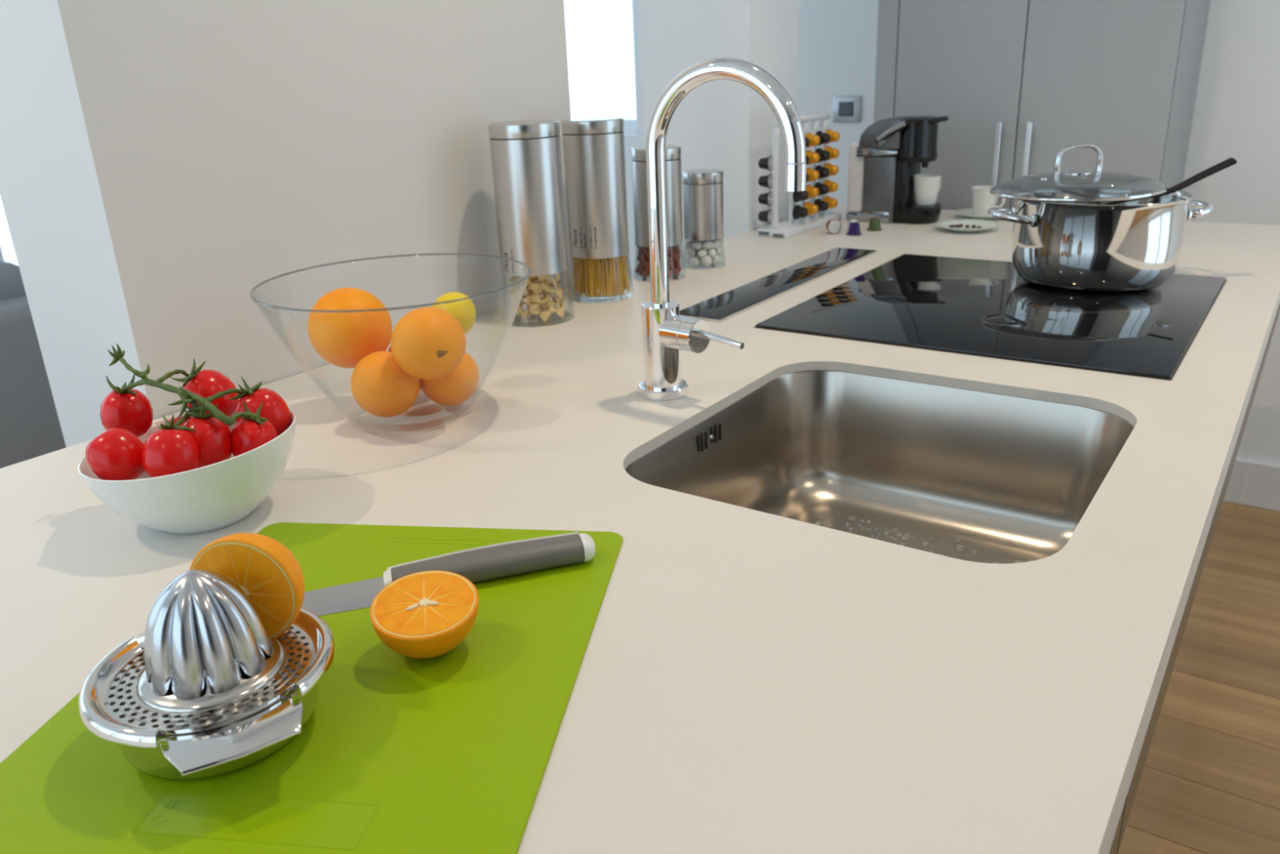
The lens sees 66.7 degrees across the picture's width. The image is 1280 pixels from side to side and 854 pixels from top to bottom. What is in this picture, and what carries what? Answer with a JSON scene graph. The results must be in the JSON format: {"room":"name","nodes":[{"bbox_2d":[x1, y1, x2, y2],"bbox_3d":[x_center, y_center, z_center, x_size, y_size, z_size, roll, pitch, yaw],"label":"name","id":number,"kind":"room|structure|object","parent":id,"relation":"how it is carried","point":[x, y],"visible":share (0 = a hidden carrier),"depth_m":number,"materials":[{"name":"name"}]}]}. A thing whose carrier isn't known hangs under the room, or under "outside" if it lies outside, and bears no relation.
{"room":"kitchen","nodes":[
{"label":"kitchen","id":0,"kind":"room"},
{"bbox_2d":[0,0,573,447],"bbox_3d":[-0.494,-0.543,1.518,0.262,2.600,0.894,12,24,33],"label":"wall pier","id":1,"kind":"object","parent":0,"point":[162,162],"visible":0.57,"depth_m":1.31,"materials":[{"name":"white paint"}]},
{"bbox_2d":[637,0,799,252],"bbox_3d":[0.206,-0.938,2.503,0.314,2.600,0.269,12,24,33],"label":"wall pier","id":2,"kind":"object","parent":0,"point":[726,126],"visible":0.33,"depth_m":2.42,"materials":[{"name":"white paint"}]},
{"bbox_2d":[624,0,1279,465],"bbox_3d":[0.776,-1.232,3.234,6.150,2.600,0.200,12,24,33],"label":"wall","id":3,"kind":"structure","parent":0,"point":[1236,115],"depth_m":2.71,"materials":[{"name":"white paint"}]},
{"bbox_2d":[623,119,636,133],"bbox_3d":[-0.532,-1.911,3.984,1.395,1.350,0.060,12,24,33],"label":"window","id":4,"kind":"structure","parent":3,"relation":"in","point":[629,125],"depth_m":3.87,"materials":[{"name":"white"}]},
{"bbox_2d":[832,95,861,122],"bbox_3d":[0.686,-1.056,3.231,0.096,0.084,0.016,12,24,33],"label":"wall switch","id":5,"kind":"object","parent":3,"relation":"attached to","point":[846,108],"visible":1,"depth_m":3.23,"materials":[{"name":"grey"}]},
{"bbox_2d":[1239,459,1279,511],"bbox_3d":[2.432,0.294,2.477,2.090,0.140,0.016,12,24,33],"label":"baseboard","id":6,"kind":"structure","parent":3,"relation":"attached to","point":[1260,488],"depth_m":2.86,"materials":[{"name":"white"}]},
{"bbox_2d":[1157,504,1279,853],"bbox_3d":[-0.559,0.792,1.838,6.150,0.120,5.090,12,24,33],"label":"floor","id":7,"kind":"structure","parent":0,"point":[1225,799],"depth_m":1.98,"materials":[{"name":"brown wood"}]},
{"bbox_2d":[0,261,66,468],"bbox_3d":[-1.812,-0.081,2.883,0.880,0.885,2.220,12,24,33],"label":"sofa","id":8,"kind":"object","parent":7,"relation":"on","point":[30,428],"visible":0.09,"depth_m":2.46,"materials":[{"name":"grey fabric"}]},
{"bbox_2d":[0,261,26,300],"bbox_3d":[-1.923,-0.118,2.335,0.240,0.425,0.900,12,24,33],"label":"cushion","id":9,"kind":"object","parent":8,"relation":"on","point":[11,285],"depth_m":2.51,"materials":[{"name":"grey fabric"}]},
{"bbox_2d":[873,0,1210,209],"bbox_3d":[1.078,-0.954,2.667,0.748,2.450,0.490,12,24,33],"label":"tall cabinet","id":10,"kind":"object","parent":7,"relation":"on","point":[1018,83],"visible":0.44,"depth_m":2.49,"materials":[{"name":"grey"}]},
{"bbox_2d":[1108,800,1125,853],"bbox_3d":[-0.473,0.738,0.583,1.076,0.848,1.300,12,24,33],"label":"base cabinet","id":11,"kind":"object","parent":7,"relation":"on","point":[1113,848],"visible":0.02,"depth_m":0.64,"materials":[{"name":"brown"}]},
{"bbox_2d":[0,204,1279,853],"bbox_3d":[0.059,-0.004,1.221,1.146,0.057,3.435,12,24,33],"label":"countertop","id":12,"kind":"structure","parent":11,"relation":"on","point":[748,681],"depth_m":0.80,"materials":[{"name":"stone"}]},
{"bbox_2d":[77,408,295,534],"bbox_3d":[-0.432,0.045,0.950,0.195,0.088,0.195,-3,20,-3],"label":"ceramic bowl","id":13,"kind":"object","parent":12,"relation":"on","point":[220,495],"visible":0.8,"depth_m":0.88,"materials":[{"name":"white"}]},
{"bbox_2d":[84,427,145,479],"bbox_3d":[-0.477,0.027,0.888,0.050,0.052,0.049,-11,22,-23],"label":"tomato","id":14,"kind":"object","parent":13,"relation":"in","point":[115,453],"visible":0.82,"depth_m":0.87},
{"bbox_2d":[100,388,153,437],"bbox_3d":[-0.507,-0.012,0.960,0.047,0.050,0.046,4,21,18],"label":"tomato","id":15,"kind":"object","parent":13,"relation":"in","point":[133,413],"visible":0.76,"depth_m":0.94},
{"bbox_2d":[142,429,199,477],"bbox_3d":[-0.424,0.026,0.879,0.047,0.051,0.047,-19,26,-37],"label":"tomato","id":16,"kind":"object","parent":13,"relation":"in","point":[165,451],"visible":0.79,"depth_m":0.86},
{"bbox_2d":[159,415,193,429],"bbox_3d":[-0.467,0.014,0.996,0.046,0.051,0.048,-12,22,-24],"label":"tomato","id":17,"kind":"object","parent":13,"relation":"in","point":[175,420],"visible":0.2,"depth_m":0.98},
{"bbox_2d":[182,417,231,468],"bbox_3d":[-0.410,0.016,0.918,0.048,0.052,0.048,-14,23,-28],"label":"tomato","id":18,"kind":"object","parent":13,"relation":"in","point":[212,437],"visible":0.63,"depth_m":0.90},
{"bbox_2d":[182,368,239,416],"bbox_3d":[-0.443,-0.032,1.004,0.054,0.055,0.051,-14,23,-29],"label":"tomato","id":19,"kind":"object","parent":13,"relation":"in","point":[207,382],"visible":0.68,"depth_m":0.99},
{"bbox_2d":[231,418,277,456],"bbox_3d":[-0.369,0.014,0.932,0.043,0.046,0.043,-13,23,-27],"label":"tomato","id":20,"kind":"object","parent":13,"relation":"in","point":[246,435],"visible":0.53,"depth_m":0.91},
{"bbox_2d":[106,343,269,431],"bbox_3d":[-0.431,-0.043,0.942,0.169,0.072,0.117,17,28,42],"label":"vine","id":21,"kind":"object","parent":20,"relation":"on","point":[197,411],"visible":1,"depth_m":0.92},
{"bbox_2d":[235,387,291,435],"bbox_3d":[-0.377,-0.011,0.971,0.051,0.055,0.050,-14,24,-29],"label":"tomato","id":22,"kind":"object","parent":13,"relation":"in","point":[274,408],"visible":0.67,"depth_m":0.95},
{"bbox_2d":[0,522,622,853],"bbox_3d":[-0.218,0.176,0.696,0.348,0.002,0.470,1,21,8],"label":"cutting mat","id":23,"kind":"object","parent":12,"relation":"on","point":[450,752],"visible":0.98,"depth_m":0.61,"materials":[{"name":"green"}]},
{"bbox_2d":[78,568,334,780],"bbox_3d":[-0.277,0.145,0.625,0.188,0.111,0.153,12,24,33],"label":"juicer","id":24,"kind":"object","parent":23,"relation":"on","point":[205,691],"visible":0.97,"depth_m":0.59,"materials":[{"name":"silver metal"}]},
{"bbox_2d":[189,533,304,638],"bbox_3d":[-0.262,0.103,0.663,0.078,0.078,0.040,1,21,8],"label":"orange half","id":25,"kind":"object","parent":24,"relation":"on","point":[266,571],"visible":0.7,"depth_m":0.64,"materials":[{"name":"orange"}]},
{"bbox_2d":[369,570,478,657],"bbox_3d":[-0.156,0.143,0.712,0.077,0.044,0.079,2,21,13],"label":"orange half","id":26,"kind":"object","parent":23,"relation":"on","point":[426,614],"visible":1,"depth_m":0.70,"materials":[{"name":"orange"}]},
{"bbox_2d":[301,531,595,615],"bbox_3d":[-0.201,0.125,0.798,0.336,0.022,0.039,-8,21,-14],"label":"kitchen knife","id":27,"kind":"object","parent":23,"relation":"on","point":[504,559],"visible":0.8,"depth_m":0.81,"materials":[{"name":"grey"}]},
{"bbox_2d":[249,253,530,433],"bbox_3d":[-0.291,-0.098,1.196,0.326,0.172,0.326,-6,21,-11],"label":"glass bowl","id":28,"kind":"object","parent":12,"relation":"on","point":[527,276],"visible":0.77,"depth_m":1.17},
{"bbox_2d":[306,287,392,368],"bbox_3d":[-0.365,-0.124,1.225,0.102,0.102,0.102,-14,24,-29],"label":"orange","id":29,"kind":"object","parent":28,"relation":"in","point":[342,336],"visible":0.87,"depth_m":1.19,"materials":[{"name":"food"}]},
{"bbox_2d":[351,351,420,417],"bbox_3d":[-0.308,-0.052,1.177,0.081,0.080,0.081,-12,22,-24],"label":"orange","id":30,"kind":"object","parent":28,"relation":"in","point":[380,386],"visible":0.87,"depth_m":1.15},
{"bbox_2d":[391,306,466,379],"bbox_3d":[-0.248,-0.098,1.143,0.086,0.085,0.086,-6,21,-9],"label":"orange","id":31,"kind":"object","parent":28,"relation":"in","point":[428,343],"visible":1,"depth_m":1.11,"materials":[{"name":"food"}]},
{"bbox_2d":[419,352,479,405],"bbox_3d":[-0.239,-0.063,1.214,0.074,0.074,0.075,-14,23,-29],"label":"orange","id":32,"kind":"object","parent":28,"relation":"in","point":[455,388],"visible":0.66,"depth_m":1.19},
{"bbox_2d":[431,292,475,334],"bbox_3d":[-0.245,-0.146,1.274,0.061,0.061,0.058,4,21,16],"label":"lemon","id":33,"kind":"object","parent":28,"relation":"in","point":[464,310],"visible":0.54,"depth_m":1.25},
{"bbox_2d":[487,120,574,327],"bbox_3d":[-0.180,-0.337,1.614,0.123,0.322,0.123,-1,20,4],"label":"canister","id":34,"kind":"object","parent":12,"relation":"on","point":[526,155],"visible":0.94,"depth_m":1.56,"materials":[{"name":"silver glass"}]},
{"bbox_2d":[513,284,527,301],"bbox_3d":[-0.202,-0.223,1.622,0.032,0.028,0.014,6,22,22],"label":"pasta","id":35,"kind":"object","parent":34,"relation":"in","point":[516,295],"visible":0.68,"depth_m":1.62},
{"bbox_2d":[512,304,528,321],"bbox_3d":[-0.198,-0.192,1.631,0.034,0.027,0.011,11,24,33],"label":"pasta","id":36,"kind":"object","parent":34,"relation":"in","point":[524,313],"visible":0.89,"depth_m":1.63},
{"bbox_2d":[521,294,538,312],"bbox_3d":[-0.183,-0.204,1.619,0.017,0.027,0.027,-17,25,-34],"label":"pasta","id":37,"kind":"object","parent":34,"relation":"in","point":[531,305],"visible":1,"depth_m":1.62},
{"bbox_2d":[521,278,539,292],"bbox_3d":[-0.181,-0.236,1.613,0.031,0.030,0.008,0,21,7],"label":"pasta","id":38,"kind":"object","parent":34,"relation":"in","point":[530,283],"visible":0.75,"depth_m":1.61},
{"bbox_2d":[525,276,541,288],"bbox_3d":[-0.181,-0.246,1.632,0.028,0.022,0.014,-4,20,-4],"label":"pasta","id":39,"kind":"object","parent":34,"relation":"in","point":[535,280],"visible":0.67,"depth_m":1.63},
{"bbox_2d":[529,284,542,302],"bbox_3d":[-0.171,-0.221,1.615,0.025,0.032,0.012,-4,20,-4],"label":"pasta","id":40,"kind":"object","parent":34,"relation":"in","point":[535,297],"visible":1,"depth_m":1.62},
{"bbox_2d":[502,268,574,327],"bbox_3d":[-0.176,-0.231,1.654,0.123,0.094,0.123,12,24,33],"label":"glass jar","id":41,"kind":"object","parent":34,"relation":"on","point":[513,272],"depth_m":1.60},
{"bbox_2d":[528,274,549,282],"bbox_3d":[-0.168,-0.251,1.610,0.035,0.031,0.010,-8,21,-14],"label":"pasta","id":42,"kind":"object","parent":34,"relation":"in","point":[542,277],"visible":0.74,"depth_m":1.61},
{"bbox_2d":[529,303,551,322],"bbox_3d":[-0.165,-0.190,1.625,0.036,0.031,0.016,-2,20,2],"label":"pasta","id":43,"kind":"object","parent":34,"relation":"in","point":[544,314],"visible":1,"depth_m":1.62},
{"bbox_2d":[537,275,555,292],"bbox_3d":[-0.154,-0.240,1.616,0.016,0.030,0.034,12,25,35],"label":"pasta","id":44,"kind":"object","parent":34,"relation":"in","point":[544,285],"visible":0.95,"depth_m":1.62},
{"bbox_2d":[542,294,555,309],"bbox_3d":[-0.154,-0.208,1.626,0.012,0.028,0.028,13,25,35],"label":"pasta","id":45,"kind":"object","parent":34,"relation":"in","point":[546,300],"visible":1,"depth_m":1.63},
{"bbox_2d":[548,285,562,297],"bbox_3d":[-0.142,-0.228,1.631,0.032,0.026,0.018,-13,23,-27],"label":"pasta","id":46,"kind":"object","parent":34,"relation":"in","point":[558,292],"visible":1,"depth_m":1.63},
{"bbox_2d":[551,272,559,290],"bbox_3d":[-0.142,-0.247,1.636,0.009,0.031,0.036,1,21,10],"label":"pasta","id":47,"kind":"object","parent":34,"relation":"in","point":[557,277],"visible":0.93,"depth_m":1.64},
{"bbox_2d":[548,305,564,318],"bbox_3d":[-0.140,-0.197,1.640,0.036,0.029,0.016,-16,24,-33],"label":"pasta","id":48,"kind":"object","parent":34,"relation":"in","point":[559,312],"visible":1,"depth_m":1.64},
{"bbox_2d":[560,117,633,302],"bbox_3d":[-0.077,-0.392,1.761,0.120,0.315,0.120,-1,20,4],"label":"canister","id":49,"kind":"object","parent":12,"relation":"on","point":[594,157],"visible":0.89,"depth_m":1.71,"materials":[{"name":"silver glass"}]},
{"bbox_2d":[589,226,592,248],"bbox_3d":[-0.087,-0.335,1.725,0.004,0.039,0.001,2,21,12],"label":"print","id":50,"kind":"object","parent":49,"relation":"on","point":[590,228],"depth_m":1.73,"materials":[{"name":"grey"}]},
{"bbox_2d":[594,226,596,248],"bbox_3d":[-0.079,-0.335,1.724,0.004,0.038,0.001,-1,20,4],"label":"print","id":51,"kind":"object","parent":49,"relation":"on","point":[595,228],"depth_m":1.72,"materials":[{"name":"grey"}]},
{"bbox_2d":[573,254,629,297],"bbox_3d":[-0.075,-0.363,1.771,0.106,0.236,0.106,12,24,33],"label":"strands","id":52,"kind":"object","parent":49,"relation":"in","point":[589,275],"visible":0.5,"depth_m":1.77},
{"bbox_2d":[568,256,633,302],"bbox_3d":[-0.073,-0.287,1.800,0.120,0.090,0.120,12,24,33],"label":"glass jar","id":53,"kind":"object","parent":49,"relation":"on","point":[580,257],"depth_m":1.77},
{"bbox_2d":[630,144,685,281],"bbox_3d":[0.035,-0.421,1.915,0.104,0.252,0.104,3,21,15],"label":"canister","id":54,"kind":"object","parent":12,"relation":"on","point":[673,153],"visible":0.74,"depth_m":1.87,"materials":[{"name":"silver glass"}]},
{"bbox_2d":[634,266,643,275],"bbox_3d":[0.000,-0.314,1.954,0.023,0.017,0.016,-8,21,-15],"label":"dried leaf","id":55,"kind":"object","parent":54,"relation":"in","point":[638,270],"visible":0.67,"depth_m":1.95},
{"bbox_2d":[641,253,648,266],"bbox_3d":[0.011,-0.331,1.926,0.015,0.027,0.014,8,23,25],"label":"dried leaf","id":56,"kind":"object","parent":54,"relation":"in","point":[644,258],"visible":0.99,"depth_m":1.92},
{"bbox_2d":[644,259,649,272],"bbox_3d":[0.018,-0.318,1.922,0.019,0.024,0.014,-15,24,-31],"label":"dried leaf","id":57,"kind":"object","parent":54,"relation":"in","point":[647,262],"visible":0.61,"depth_m":1.92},
{"bbox_2d":[634,244,685,281],"bbox_3d":[0.039,-0.339,1.946,0.104,0.078,0.104,12,24,33],"label":"glass jar","id":58,"kind":"object","parent":54,"relation":"on","point":[639,245],"depth_m":1.92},
{"bbox_2d":[681,168,725,269],"bbox_3d":[0.131,-0.431,2.017,0.092,0.194,0.092,10,24,30],"label":"canister","id":59,"kind":"object","parent":12,"relation":"on","point":[702,188],"visible":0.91,"depth_m":1.98,"materials":[{"name":"silver glass"}]},
{"bbox_2d":[684,240,693,248],"bbox_3d":[0.102,-0.380,2.031,0.019,0.018,0.022,-3,20,-3],"label":"lump","id":60,"kind":"object","parent":59,"relation":"in","point":[688,244],"visible":0.96,"depth_m":2.02,"materials":[{"name":"white"}]},
{"bbox_2d":[686,246,695,257],"bbox_3d":[0.107,-0.363,2.027,0.021,0.024,0.015,15,27,39],"label":"lump","id":61,"kind":"object","parent":59,"relation":"in","point":[691,251],"visible":1,"depth_m":2.02,"materials":[{"name":"white"}]},
{"bbox_2d":[689,256,699,266],"bbox_3d":[0.114,-0.344,2.023,0.018,0.021,0.022,-17,25,-34],"label":"lump","id":62,"kind":"object","parent":59,"relation":"in","point":[694,261],"visible":1,"depth_m":2.02,"materials":[{"name":"white"}]},
{"bbox_2d":[692,240,702,249],"bbox_3d":[0.118,-0.376,2.010,0.020,0.020,0.016,1,21,8],"label":"lump","id":63,"kind":"object","parent":59,"relation":"in","point":[697,245],"visible":1,"depth_m":2.00,"materials":[{"name":"white"}]},
{"bbox_2d":[697,248,706,257],"bbox_3d":[0.129,-0.359,2.011,0.018,0.017,0.017,14,26,37],"label":"lump","id":64,"kind":"object","parent":59,"relation":"in","point":[702,253],"visible":1,"depth_m":2.01,"materials":[{"name":"white"}]},
{"bbox_2d":[681,239,725,269],"bbox_3d":[0.134,-0.373,2.038,0.093,0.070,0.093,12,24,33],"label":"glass jar","id":65,"kind":"object","parent":59,"relation":"on","point":[711,264],"depth_m":2.02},
{"bbox_2d":[701,255,711,266],"bbox_3d":[0.138,-0.343,2.016,0.022,0.024,0.015,-8,21,-16],"label":"lump","id":66,"kind":"object","parent":59,"relation":"in","point":[706,260],"visible":1,"depth_m":2.01,"materials":[{"name":"white"}]},
{"bbox_2d":[702,240,713,249],"bbox_3d":[0.140,-0.376,2.006,0.022,0.019,0.017,-9,21,-18],"label":"lump","id":67,"kind":"object","parent":59,"relation":"in","point":[708,244],"visible":1,"depth_m":2.00,"materials":[{"name":"white"}]},
{"bbox_2d":[708,248,716,257],"bbox_3d":[0.150,-0.361,2.016,0.017,0.019,0.017,1,21,8],"label":"lump","id":68,"kind":"object","parent":59,"relation":"in","point":[712,252],"visible":1,"depth_m":2.01,"materials":[{"name":"white"}]},
{"bbox_2d":[711,239,719,248],"bbox_3d":[0.156,-0.379,2.016,0.018,0.021,0.015,-18,25,-36],"label":"lump","id":69,"kind":"object","parent":59,"relation":"in","point":[715,242],"visible":0.99,"depth_m":2.01,"materials":[{"name":"white"}]},
{"bbox_2d":[714,245,722,255],"bbox_3d":[0.163,-0.369,2.031,0.020,0.022,0.018,14,26,37],"label":"lump","id":70,"kind":"object","parent":59,"relation":"in","point":[718,250],"visible":0.83,"depth_m":2.02,"materials":[{"name":"white"}]},
{"bbox_2d":[638,57,806,400],"bbox_3d":[0.084,-0.218,1.145,0.227,0.405,0.065,15,26,39],"label":"faucet","id":71,"kind":"object","parent":12,"relation":"on","point":[666,333],"visible":1,"depth_m":1.17,"materials":[{"name":"silver metal"}]},
{"bbox_2d":[756,111,841,238],"bbox_3d":[0.402,-0.632,2.416,0.080,0.272,0.324,12,24,33],"label":"stand","id":72,"kind":"object","parent":12,"relation":"on","point":[791,227],"visible":0.7,"depth_m":2.38,"materials":[{"name":"white plastic"}]},
{"bbox_2d":[758,208,772,224],"bbox_3d":[0.302,-0.509,2.353,0.029,0.037,0.037,8,23,25],"label":"capsule","id":73,"kind":"object","parent":72,"relation":"on","point":[763,216],"visible":0.98,"depth_m":2.34,"materials":[{"name":"black"}]},
{"bbox_2d":[758,191,772,207],"bbox_3d":[0.300,-0.548,2.339,0.029,0.037,0.037,8,23,25],"label":"capsule","id":74,"kind":"object","parent":72,"relation":"on","point":[763,198],"visible":0.95,"depth_m":2.33,"materials":[{"name":"black"}]},
{"bbox_2d":[758,173,772,189],"bbox_3d":[0.299,-0.587,2.324,0.029,0.037,0.037,8,23,25],"label":"capsule","id":75,"kind":"object","parent":72,"relation":"on","point":[764,180],"visible":0.94,"depth_m":2.31,"materials":[{"name":"black"}]},
{"bbox_2d":[758,155,772,171],"bbox_3d":[0.297,-0.626,2.310,0.029,0.037,0.037,8,23,25],"label":"capsule","id":76,"kind":"object","parent":72,"relation":"on","point":[764,162],"visible":0.93,"depth_m":2.30,"materials":[{"name":"black"}]},
{"bbox_2d":[792,204,808,219],"bbox_3d":[0.397,-0.527,2.391,0.029,0.037,0.037,16,27,41],"label":"capsule","id":77,"kind":"object","parent":72,"relation":"on","point":[798,211],"visible":1,"depth_m":2.38,"materials":[{"name":"black"}]},
{"bbox_2d":[792,190,808,202],"bbox_3d":[0.395,-0.566,2.376,0.029,0.037,0.037,16,27,41],"label":"capsule","id":78,"kind":"object","parent":72,"relation":"on","point":[798,196],"visible":0.77,"depth_m":2.37,"materials":[{"name":"black"}]},
{"bbox_2d":[803,201,818,216],"bbox_3d":[0.430,-0.545,2.436,0.029,0.037,0.037,16,27,41],"label":"capsule","id":79,"kind":"object","parent":72,"relation":"on","point":[812,209],"visible":0.81,"depth_m":2.43,"materials":[{"name":"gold metal"}]},
{"bbox_2d":[805,184,818,199],"bbox_3d":[0.429,-0.584,2.421,0.029,0.037,0.037,16,27,41],"label":"capsule","id":80,"kind":"object","parent":72,"relation":"on","point":[813,192],"visible":0.66,"depth_m":2.41,"materials":[{"name":"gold metal"}]},
{"bbox_2d":[805,150,819,165],"bbox_3d":[0.425,-0.662,2.393,0.029,0.037,0.037,16,27,41],"label":"capsule","id":81,"kind":"object","parent":72,"relation":"on","point":[814,157],"visible":0.73,"depth_m":2.38,"materials":[{"name":"gold metal"}]},
{"bbox_2d":[804,132,820,147],"bbox_3d":[0.424,-0.701,2.378,0.029,0.037,0.037,16,27,41],"label":"capsule","id":82,"kind":"object","parent":72,"relation":"on","point":[815,140],"visible":0.81,"depth_m":2.37,"materials":[{"name":"gold metal"}]},
{"bbox_2d":[806,167,819,182],"bbox_3d":[0.427,-0.623,2.407,0.029,0.037,0.037,16,27,41],"label":"capsule","id":83,"kind":"object","parent":72,"relation":"on","point":[814,175],"visible":0.7,"depth_m":2.40,"materials":[{"name":"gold metal"}]},
{"bbox_2d":[813,198,828,213],"bbox_3d":[0.464,-0.564,2.482,0.029,0.037,0.037,16,27,41],"label":"capsule","id":84,"kind":"object","parent":72,"relation":"on","point":[823,206],"visible":0.74,"depth_m":2.47,"materials":[{"name":"black"}]},
{"bbox_2d":[813,182,828,196],"bbox_3d":[0.463,-0.602,2.467,0.029,0.037,0.037,16,27,41],"label":"capsule","id":85,"kind":"object","parent":72,"relation":"on","point":[823,188],"visible":0.73,"depth_m":2.46,"materials":[{"name":"black"}]},
{"bbox_2d":[814,164,829,179],"bbox_3d":[0.461,-0.641,2.453,0.029,0.037,0.037,16,27,41],"label":"capsule","id":86,"kind":"object","parent":72,"relation":"on","point":[824,172],"visible":0.75,"depth_m":2.44,"materials":[{"name":"black"}]},
{"bbox_2d":[815,147,830,163],"bbox_3d":[0.460,-0.680,2.438,0.029,0.037,0.037,16,27,41],"label":"capsule","id":87,"kind":"object","parent":72,"relation":"on","point":[824,155],"visible":0.73,"depth_m":2.43,"materials":[{"name":"black"}]},
{"bbox_2d":[815,130,830,146],"bbox_3d":[0.458,-0.719,2.424,0.029,0.037,0.037,16,27,41],"label":"capsule","id":88,"kind":"object","parent":72,"relation":"on","point":[824,138],"visible":0.85,"depth_m":2.42,"materials":[{"name":"black"}]},
{"bbox_2d":[823,195,837,208],"bbox_3d":[0.497,-0.581,2.525,0.029,0.037,0.037,16,27,41],"label":"capsule","id":89,"kind":"object","parent":72,"relation":"on","point":[833,202],"visible":0.71,"depth_m":2.52,"materials":[{"name":"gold metal"}]},
{"bbox_2d":[823,178,838,193],"bbox_3d":[0.495,-0.620,2.511,0.029,0.037,0.037,16,27,41],"label":"capsule","id":90,"kind":"object","parent":72,"relation":"on","point":[833,186],"visible":0.77,"depth_m":2.50,"materials":[{"name":"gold metal"}]},
{"bbox_2d":[824,162,838,177],"bbox_3d":[0.493,-0.659,2.497,0.029,0.037,0.037,16,27,41],"label":"capsule","id":91,"kind":"object","parent":72,"relation":"on","point":[833,170],"visible":0.7,"depth_m":2.49,"materials":[{"name":"gold metal"}]},
{"bbox_2d":[825,146,839,160],"bbox_3d":[0.492,-0.698,2.482,0.029,0.037,0.037,16,27,41],"label":"capsule","id":92,"kind":"object","parent":72,"relation":"on","point":[834,153],"visible":0.73,"depth_m":2.47,"materials":[{"name":"gold metal"}]},
{"bbox_2d":[825,128,839,143],"bbox_3d":[0.490,-0.737,2.468,0.029,0.037,0.037,16,27,41],"label":"capsule","id":93,"kind":"object","parent":72,"relation":"on","point":[834,135],"visible":0.72,"depth_m":2.46,"materials":[{"name":"gold metal"}]},
{"bbox_2d":[826,218,841,234],"bbox_3d":[0.466,-0.487,2.356,0.037,0.037,0.029,-7,23,-13],"label":"capsule","id":94,"kind":"object","parent":12,"relation":"on","point":[833,226],"visible":1,"depth_m":2.34,"materials":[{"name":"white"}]},
{"bbox_2d":[846,222,862,235],"bbox_3d":[0.514,-0.476,2.334,0.037,0.029,0.037,12,24,33],"label":"capsule","id":95,"kind":"object","parent":12,"relation":"on","point":[854,229],"visible":1,"depth_m":2.32,"materials":[{"name":"purple"}]},
{"bbox_2d":[866,217,882,231],"bbox_3d":[0.575,-0.497,2.383,0.037,0.029,0.037,12,24,33],"label":"capsule","id":96,"kind":"object","parent":12,"relation":"on","point":[874,223],"visible":1,"depth_m":2.37,"materials":[{"name":"green"}]},
{"bbox_2d":[625,369,1133,563],"bbox_3d":[0.281,0.112,1.129,0.498,0.191,0.530,12,24,33],"label":"sink","id":97,"kind":"object","parent":12,"relation":"in","point":[952,472],"visible":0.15,"depth_m":1.30,"materials":[{"name":"silver metal"}]},
{"bbox_2d":[845,115,948,224],"bbox_3d":[0.654,-0.654,2.470,0.235,0.258,0.135,12,24,33],"label":"coffee machine","id":98,"kind":"object","parent":12,"relation":"on","point":[886,158],"visible":0.94,"depth_m":2.44,"materials":[{"name":"black plastic"}]},
{"bbox_2d":[902,204,942,224],"bbox_3d":[0.709,-0.545,2.480,0.112,0.042,0.116,12,24,33],"label":"drip tray","id":99,"kind":"object","parent":98,"relation":"on","point":[912,214],"depth_m":2.44,"materials":[{"name":"black plastic"}]},
{"bbox_2d":[912,173,942,205],"bbox_3d":[0.725,-0.597,2.450,0.077,0.072,0.070,-1,20,4],"label":"espresso cup","id":100,"kind":"object","parent":98,"relation":"on","point":[926,187],"visible":1,"depth_m":2.43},
{"bbox_2d":[934,218,999,232],"bbox_3d":[0.782,-0.479,2.331,0.146,0.016,0.146,12,24,33],"label":"saucer","id":101,"kind":"object","parent":12,"relation":"on","point":[985,224],"visible":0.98,"depth_m":2.35,"materials":[{"name":"white"}]},
{"bbox_2d":[954,208,995,219],"bbox_3d":[0.882,-0.544,2.496,0.146,0.016,0.146,12,24,33],"label":"saucer","id":102,"kind":"object","parent":12,"relation":"on","point":[966,212],"visible":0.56,"depth_m":2.48,"materials":[{"name":"white"}]},
{"bbox_2d":[971,185,1004,215],"bbox_3d":[0.881,-0.574,2.482,0.070,0.072,0.077,-4,20,-5],"label":"espresso cup","id":103,"kind":"object","parent":102,"relation":"on","point":[983,200],"visible":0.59,"depth_m":2.46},
{"bbox_2d":[753,253,1226,380],"bbox_3d":[0.617,-0.213,1.650,0.598,0.005,0.667,12,24,33],"label":"induction hob","id":104,"kind":"object","parent":12,"relation":"in","point":[974,307],"visible":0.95,"depth_m":1.55,"materials":[{"name":"black glass"}]},
{"bbox_2d":[987,183,1213,292],"bbox_3d":[0.817,-0.341,1.744,0.334,0.152,0.288,13,25,36],"label":"cooking pot","id":105,"kind":"object","parent":104,"relation":"on","point":[1134,246],"visible":0.96,"depth_m":1.65,"materials":[{"name":"silver metal"}]},
{"bbox_2d":[989,143,1168,202],"bbox_3d":[0.766,-0.452,1.699,0.287,0.083,0.287,-1,20,3],"label":"lid","id":106,"kind":"object","parent":105,"relation":"on","point":[1077,175],"visible":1,"depth_m":1.68,"materials":[{"name":"clear glass"}]},
{"bbox_2d":[1103,157,1236,204],"bbox_3d":[0.855,-0.361,1.694,0.325,0.197,0.076,-2,20,1],"label":"ladle","id":107,"kind":"object","parent":105,"relation":"in","point":[1230,162],"visible":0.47,"depth_m":1.66,"materials":[{"name":"black"}]},
{"bbox_2d":[1116,302,1279,853],"bbox_3d":[0.387,0.273,1.742,1.076,0.848,1.727,12,24,33],"label":"base cabinet","id":108,"kind":"object","parent":7,"relation":"on","point":[1151,788],"visible":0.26,"depth_m":1.26,"materials":[{"name":"brown"}]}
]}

